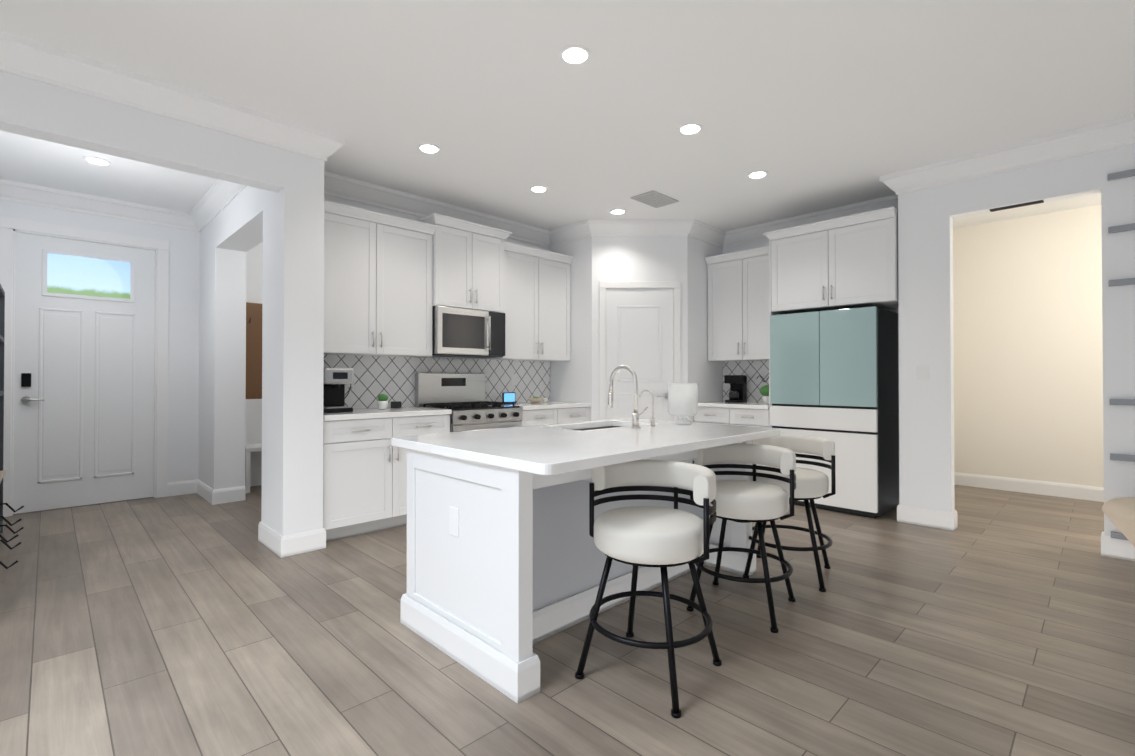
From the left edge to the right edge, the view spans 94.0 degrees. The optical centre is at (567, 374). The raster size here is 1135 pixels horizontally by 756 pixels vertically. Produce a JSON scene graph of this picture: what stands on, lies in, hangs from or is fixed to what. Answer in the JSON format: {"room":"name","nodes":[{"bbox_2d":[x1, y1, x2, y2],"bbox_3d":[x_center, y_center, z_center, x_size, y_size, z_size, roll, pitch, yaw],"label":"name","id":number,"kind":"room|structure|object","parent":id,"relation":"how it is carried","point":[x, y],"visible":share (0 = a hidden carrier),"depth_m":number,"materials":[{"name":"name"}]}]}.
{"room":"kitchen","nodes":[
{"label":"kitchen","id":0,"kind":"room"},
{"bbox_2d":[0,200,262,482],"bbox_3d":[-3.908,-0.202,5.439,3.460,2.840,0.120,0,-1,-44],"label":"wall","id":1,"kind":"structure","parent":0,"point":[183,372],"depth_m":5.35,"materials":[{"name":"white paint"}]},
{"bbox_2d":[0,216,168,516],"bbox_3d":[-4.433,-0.059,4.903,1.170,2.545,0.139,0,-1,-44],"label":"door","id":2,"kind":"structure","parent":1,"relation":"attached to","point":[86,355],"depth_m":4.86,"materials":[{"name":"white wood"}]},
{"bbox_2d":[0,71,283,192],"bbox_3d":[-2.575,-1.443,2.919,1.820,0.400,0.140,0,-1,-44],"label":"wall","id":3,"kind":"structure","parent":0,"point":[41,110],"depth_m":2.96,"materials":[{"name":"white paint"}]},
{"bbox_2d":[198,150,323,535],"bbox_3d":[-2.748,-0.209,4.567,0.255,2.840,2.750,0,-1,-44],"label":"wall","id":4,"kind":"structure","parent":0,"point":[285,225],"depth_m":3.67,"materials":[{"name":"white paint"}]},
{"bbox_2d":[192,479,215,504],"bbox_3d":[-3.550,1.148,5.180,0.016,0.135,0.736,0,-1,-44],"label":"baseboard","id":5,"kind":"structure","parent":4,"relation":"attached to","point":[198,487],"depth_m":5.16,"materials":[{"name":"white wood"}]},
{"bbox_2d":[258,522,287,557],"bbox_3d":[-2.053,1.136,3.655,0.016,0.135,0.522,0,-1,-44],"label":"baseboard","id":6,"kind":"structure","parent":4,"relation":"attached to","point":[278,544],"depth_m":3.58,"materials":[{"name":"white wood"}]},
{"bbox_2d":[0,30,1134,247],"bbox_3d":[0.916,-1.570,2.640,6.170,0.150,10.650,0,-1,-44],"label":"crown molding","id":7,"kind":"structure","parent":4,"relation":"attached to","point":[32,60],"depth_m":3.99,"materials":[{"name":"white wood"}]},
{"bbox_2d":[324,194,549,406],"bbox_3d":[-0.672,-0.200,5.729,4.335,2.840,0.120,0,-1,-44],"label":"wall","id":8,"kind":"structure","parent":0,"point":[372,208],"depth_m":4.79,"materials":[{"name":"white paint"}]},
{"bbox_2d":[324,200,434,359],"bbox_3d":[-1.673,-0.734,4.422,1.030,1.145,0.340,0,-1,-44],"label":"upper cabinet","id":9,"kind":"object","parent":8,"relation":"attached to","point":[402,296],"depth_m":4.31,"materials":[{"name":"white wood"}]},
{"bbox_2d":[423,213,482,311],"bbox_3d":[-1.121,-0.996,4.921,0.444,0.790,0.402,0,-1,-44],"label":"upper cabinet","id":10,"kind":"object","parent":8,"relation":"attached to","point":[456,244],"depth_m":4.79,"materials":[{"name":"white wood"}]},
{"bbox_2d":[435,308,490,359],"bbox_3d":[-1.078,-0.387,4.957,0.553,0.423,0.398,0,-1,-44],"label":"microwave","id":11,"kind":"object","parent":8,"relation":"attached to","point":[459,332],"depth_m":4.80,"materials":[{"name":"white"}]},
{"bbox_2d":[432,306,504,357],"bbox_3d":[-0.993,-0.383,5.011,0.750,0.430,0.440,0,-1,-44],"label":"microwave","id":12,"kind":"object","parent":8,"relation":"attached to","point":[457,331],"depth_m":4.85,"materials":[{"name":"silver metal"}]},
{"bbox_2d":[0,485,1134,755],"bbox_3d":[0.647,1.230,3.298,12.500,0.060,12.000,0,-1,-44],"label":"floor","id":13,"kind":"structure","parent":0,"point":[998,623],"depth_m":2.27,"materials":[{"name":"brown wood"}]},
{"bbox_2d":[0,284,23,568],"bbox_3d":[-3.672,0.285,3.244,0.480,1.830,2.050,0,-1,-44],"label":"coat rack","id":14,"kind":"object","parent":13,"relation":"on","point":[3,540],"visible":1,"depth_m":4.01,"materials":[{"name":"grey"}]},
{"bbox_2d":[245,302,261,492],"bbox_3d":[-3.181,0.221,5.794,0.680,2.000,0.380,0,-1,-44],"label":"hall tree","id":15,"kind":"object","parent":13,"relation":"on","point":[253,445],"visible":0.12,"depth_m":5.77,"materials":[{"name":"brown wood"}]},
{"bbox_2d":[323,416,442,540],"bbox_3d":[-1.571,0.771,4.306,1.030,0.874,0.630,0,-1,-44],"label":"base cabinet","id":16,"kind":"object","parent":13,"relation":"on","point":[365,476],"depth_m":3.95,"materials":[{"name":"white wood"}]},
{"bbox_2d":[323,408,442,419],"bbox_3d":[-1.564,0.314,4.302,1.030,0.041,0.650,0,-1,-44],"label":"countertop","id":17,"kind":"structure","parent":16,"relation":"on","point":[328,413],"depth_m":4.04,"materials":[{"name":"white stone"}]},
{"bbox_2d":[427,400,590,411],"bbox_3d":[-0.583,0.322,5.265,1.700,0.041,0.650,0,-1,-44],"label":"countertop","id":18,"kind":"structure","parent":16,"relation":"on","point":[534,403],"depth_m":5.16,"materials":[{"name":"white stone"}]},
{"bbox_2d":[415,373,522,431],"bbox_3d":[-0.895,0.601,4.903,0.750,1.225,0.717,0,-1,-44],"label":"stove","id":19,"kind":"object","parent":13,"relation":"on","point":[463,394],"depth_m":4.89,"materials":[{"name":"silver metal"}]},
{"bbox_2d":[531,408,589,425],"bbox_3d":[-0.318,0.781,5.535,0.940,0.874,0.630,0,-1,-44],"label":"base cabinet","id":20,"kind":"object","parent":13,"relation":"on","point":[541,416],"depth_m":5.32,"materials":[{"name":"white wood"}]},
{"bbox_2d":[395,441,755,703],"bbox_3d":[0.166,0.776,2.886,1.856,0.840,0.906,0,-1,-44],"label":"kitchen island","id":21,"kind":"object","parent":13,"relation":"on","point":[506,558],"depth_m":2.33,"materials":[{"name":"white wood"}]},
{"bbox_2d":[391,418,779,476],"bbox_3d":[0.185,0.336,2.873,1.865,0.040,1.170,0,-1,-44],"label":"island countertop","id":22,"kind":"structure","parent":21,"relation":"on","point":[541,450],"depth_m":2.46,"materials":[{"name":"white stone"}]},
{"bbox_2d":[579,425,614,428],"bbox_3d":[0.212,0.461,3.334,0.704,0.226,0.414,0,-1,-44],"label":"sink","id":23,"kind":"object","parent":22,"relation":"in","point":[580,426],"depth_m":3.58,"materials":[{"name":"silver metal"}]},
{"bbox_2d":[607,365,654,428],"bbox_3d":[0.394,0.132,3.260,0.213,0.376,0.247,0,-1,-44],"label":"faucet","id":24,"kind":"object","parent":22,"relation":"on","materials":[{"name":"silver metal"}]},
{"bbox_2d":[668,383,697,424],"bbox_3d":[0.739,0.190,3.397,0.190,0.260,0.190,0,-1,-44],"label":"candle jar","id":25,"kind":"object","parent":22,"relation":"on","point":[684,404],"depth_m":3.34,"materials":[{"name":"white glass"}]},
{"bbox_2d":[575,460,721,717],"bbox_3d":[0.337,0.785,2.131,0.515,0.810,0.525,0,-1,-44],"label":"stool","id":26,"kind":"object","parent":13,"relation":"on","point":[663,538],"visible":0.98,"depth_m":2.07,"materials":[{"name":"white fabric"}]},
{"bbox_2d":[694,407,765,465],"bbox_3d":[1.870,0.782,5.603,0.620,0.875,0.831,0,-1,-44],"label":"base cabinet","id":27,"kind":"object","parent":13,"relation":"on","point":[739,416],"depth_m":5.37,"materials":[{"name":"white wood"}]},
{"bbox_2d":[697,399,765,410],"bbox_3d":[1.863,0.325,5.600,0.640,0.040,0.831,0,-1,-44],"label":"countertop","id":28,"kind":"structure","parent":27,"relation":"on","point":[726,402],"depth_m":5.41,"materials":[{"name":"white stone"}]},
{"bbox_2d":[687,443,795,632],"bbox_3d":[0.905,0.791,2.738,0.519,0.810,0.525,0,-1,-44],"label":"stool","id":29,"kind":"object","parent":13,"relation":"on","point":[746,501],"visible":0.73,"depth_m":2.67,"materials":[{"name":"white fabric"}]},
{"bbox_2d":[743,435,835,591],"bbox_3d":[1.332,0.794,3.203,0.540,0.810,0.538,0,-1,-44],"label":"stool","id":30,"kind":"object","parent":13,"relation":"on","point":[811,485],"visible":0.6,"depth_m":3.11,"materials":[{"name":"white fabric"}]},
{"bbox_2d":[766,303,898,517],"bbox_3d":[2.480,0.327,4.945,0.655,1.775,0.910,0,-1,-44],"label":"fridge","id":31,"kind":"object","parent":13,"relation":"on","point":[802,330],"depth_m":4.63,"materials":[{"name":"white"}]},
{"bbox_2d":[1102,498,1134,546],"bbox_3d":[3.552,0.989,3.180,0.480,0.420,0.480,0,-1,-44],"label":"table","id":32,"kind":"object","parent":13,"relation":"on","point":[1119,513],"visible":1,"depth_m":3.20,"materials":[{"name":"beige wood"}]},
{"bbox_2d":[0,0,1134,230],"bbox_3d":[0.647,-1.670,3.322,12.500,0.060,12.000,0,-1,-44],"label":"ceiling","id":33,"kind":"structure","parent":0,"point":[810,106],"depth_m":3.04,"materials":[{"name":"white paint"}]},
{"bbox_2d":[82,157,111,165],"bbox_3d":[-3.603,-1.630,4.055,0.169,0.006,0.169,0,-1,22],"label":"recessed light","id":34,"kind":"object","parent":33,"relation":"in","point":[97,161],"depth_m":4.05,"materials":[{"name":"white"}]},
{"bbox_2d":[417,143,440,153],"bbox_3d":[-1.003,-1.632,3.832,0.169,0.006,0.169,0,-1,40],"label":"recessed light","id":35,"kind":"object","parent":33,"relation":"in","point":[427,148],"depth_m":3.82,"materials":[{"name":"white"}]},
{"bbox_2d":[529,186,547,192],"bbox_3d":[-0.253,-1.625,4.653,0.169,0.006,0.169,0,-1,40],"label":"recessed light","id":36,"kind":"object","parent":33,"relation":"in","point":[537,189],"depth_m":4.65,"materials":[{"name":"white"}]},
{"bbox_2d":[559,45,591,65],"bbox_3d":[0.040,-1.641,2.726,0.169,0.006,0.169,0,-1,22],"label":"recessed light","id":37,"kind":"object","parent":33,"relation":"in","point":[574,55],"depth_m":2.72,"materials":[{"name":"white"}]},
{"bbox_2d":[609,209,625,214],"bbox_3d":[0.503,-1.620,5.282,0.169,0.006,0.169,0,-1,37],"label":"recessed light","id":38,"kind":"object","parent":33,"relation":"in","point":[615,211],"depth_m":5.27,"materials":[{"name":"white plastic"}]},
{"bbox_2d":[630,190,678,207],"bbox_3d":[0.810,-1.618,4.911,0.400,0.016,0.260,0,-1,-44],"label":"ceiling vent","id":39,"kind":"object","parent":33,"relation":"in","point":[654,199],"visible":1,"depth_m":4.88,"materials":[{"name":"grey metal"}]},
{"bbox_2d":[677,123,702,134],"bbox_3d":[0.818,-1.635,3.532,0.169,0.006,0.169,0,-1,40],"label":"recessed light","id":40,"kind":"object","parent":33,"relation":"in","point":[689,128],"depth_m":3.53,"materials":[{"name":"white plastic"}]},
{"bbox_2d":[747,171,768,178],"bbox_3d":[1.554,-1.628,4.324,0.169,0.006,0.169,0,-1,40],"label":"recessed light","id":41,"kind":"object","parent":33,"relation":"in","point":[756,174],"depth_m":4.31,"materials":[{"name":"white"}]},
{"bbox_2d":[550,236,722,421],"bbox_3d":[0.797,-0.197,6.119,1.450,2.840,1.380,0,-1,-44],"label":"wall","id":42,"kind":"structure","parent":0,"point":[597,259],"depth_m":5.67,"materials":[{"name":"white paint"}]},
{"bbox_2d":[507,242,570,363],"bbox_3d":[-0.420,-0.723,5.651,0.940,1.145,0.340,0,-1,-44],"label":"upper cabinet","id":43,"kind":"object","parent":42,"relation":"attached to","point":[538,280],"depth_m":5.52,"materials":[{"name":"white wood"}]},
{"bbox_2d":[599,281,680,420],"bbox_3d":[0.768,0.117,5.613,0.621,2.205,0.621,0,-1,-44],"label":"door","id":44,"kind":"structure","parent":42,"relation":"attached to","point":[636,330],"depth_m":5.62,"materials":[{"name":"white wood"}]},
{"bbox_2d":[722,239,899,505],"bbox_3d":[1.988,-0.197,6.027,0.120,2.840,3.420,0,-1,-44],"label":"wall","id":45,"kind":"structure","parent":0,"point":[746,246],"depth_m":5.82,"materials":[{"name":"white paint"}]},
{"bbox_2d":[706,247,769,362],"bbox_3d":[1.970,-0.723,5.714,0.340,1.145,0.831,0,-1,-44],"label":"upper cabinet","id":46,"kind":"object","parent":45,"relation":"attached to","point":[739,281],"depth_m":5.63,"materials":[{"name":"white wood"}]},
{"bbox_2d":[770,207,898,314],"bbox_3d":[2.544,-0.981,4.931,0.620,0.761,1.046,0,-1,-44],"label":"upper cabinet","id":47,"kind":"object","parent":45,"relation":"attached to","point":[851,260],"depth_m":4.67,"materials":[{"name":"white wood"}]},
{"bbox_2d":[898,144,1134,535],"bbox_3d":[4.624,-0.226,2.512,0.120,2.840,5.290,0,-1,-44],"label":"wall","id":48,"kind":"structure","parent":0,"point":[927,216],"depth_m":4.11,"materials":[{"name":"white paint"}]},
{"bbox_2d":[897,504,957,530],"bbox_3d":[2.862,1.140,4.214,0.036,0.135,0.356,0,-1,-44],"label":"baseboard","id":49,"kind":"structure","parent":48,"relation":"attached to","point":[906,514],"depth_m":4.19,"materials":[{"name":"white wood"}]},
{"bbox_2d":[1101,532,1134,560],"bbox_3d":[4.990,1.122,2.044,0.036,0.135,4.126,0,-1,-44],"label":"baseboard","id":50,"kind":"structure","parent":48,"relation":"attached to","point":[1110,547],"depth_m":3.45,"materials":[{"name":"white wood"}]},
{"bbox_2d":[1108,169,1134,540],"bbox_3d":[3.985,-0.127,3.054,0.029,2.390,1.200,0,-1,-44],"label":"shelves","id":51,"kind":"object","parent":48,"relation":"attached to","point":[1121,282],"depth_m":3.43,"materials":[{"name":"grey"}]},
{"bbox_2d":[953,204,1103,487],"bbox_3d":[5.931,-0.212,4.292,0.120,2.840,6.000,0,-1,-44],"label":"wall","id":52,"kind":"structure","parent":0,"point":[1028,349],"depth_m":5.40,"materials":[{"name":"white paint"}]},
{"bbox_2d":[954,472,1103,501],"bbox_3d":[6.023,1.139,4.090,0.016,0.135,5.600,0,-1,-44],"label":"baseboard","id":53,"kind":"structure","parent":52,"relation":"attached to","point":[1091,493],"depth_m":5.39,"materials":[{"name":"white wood"}]}
]}

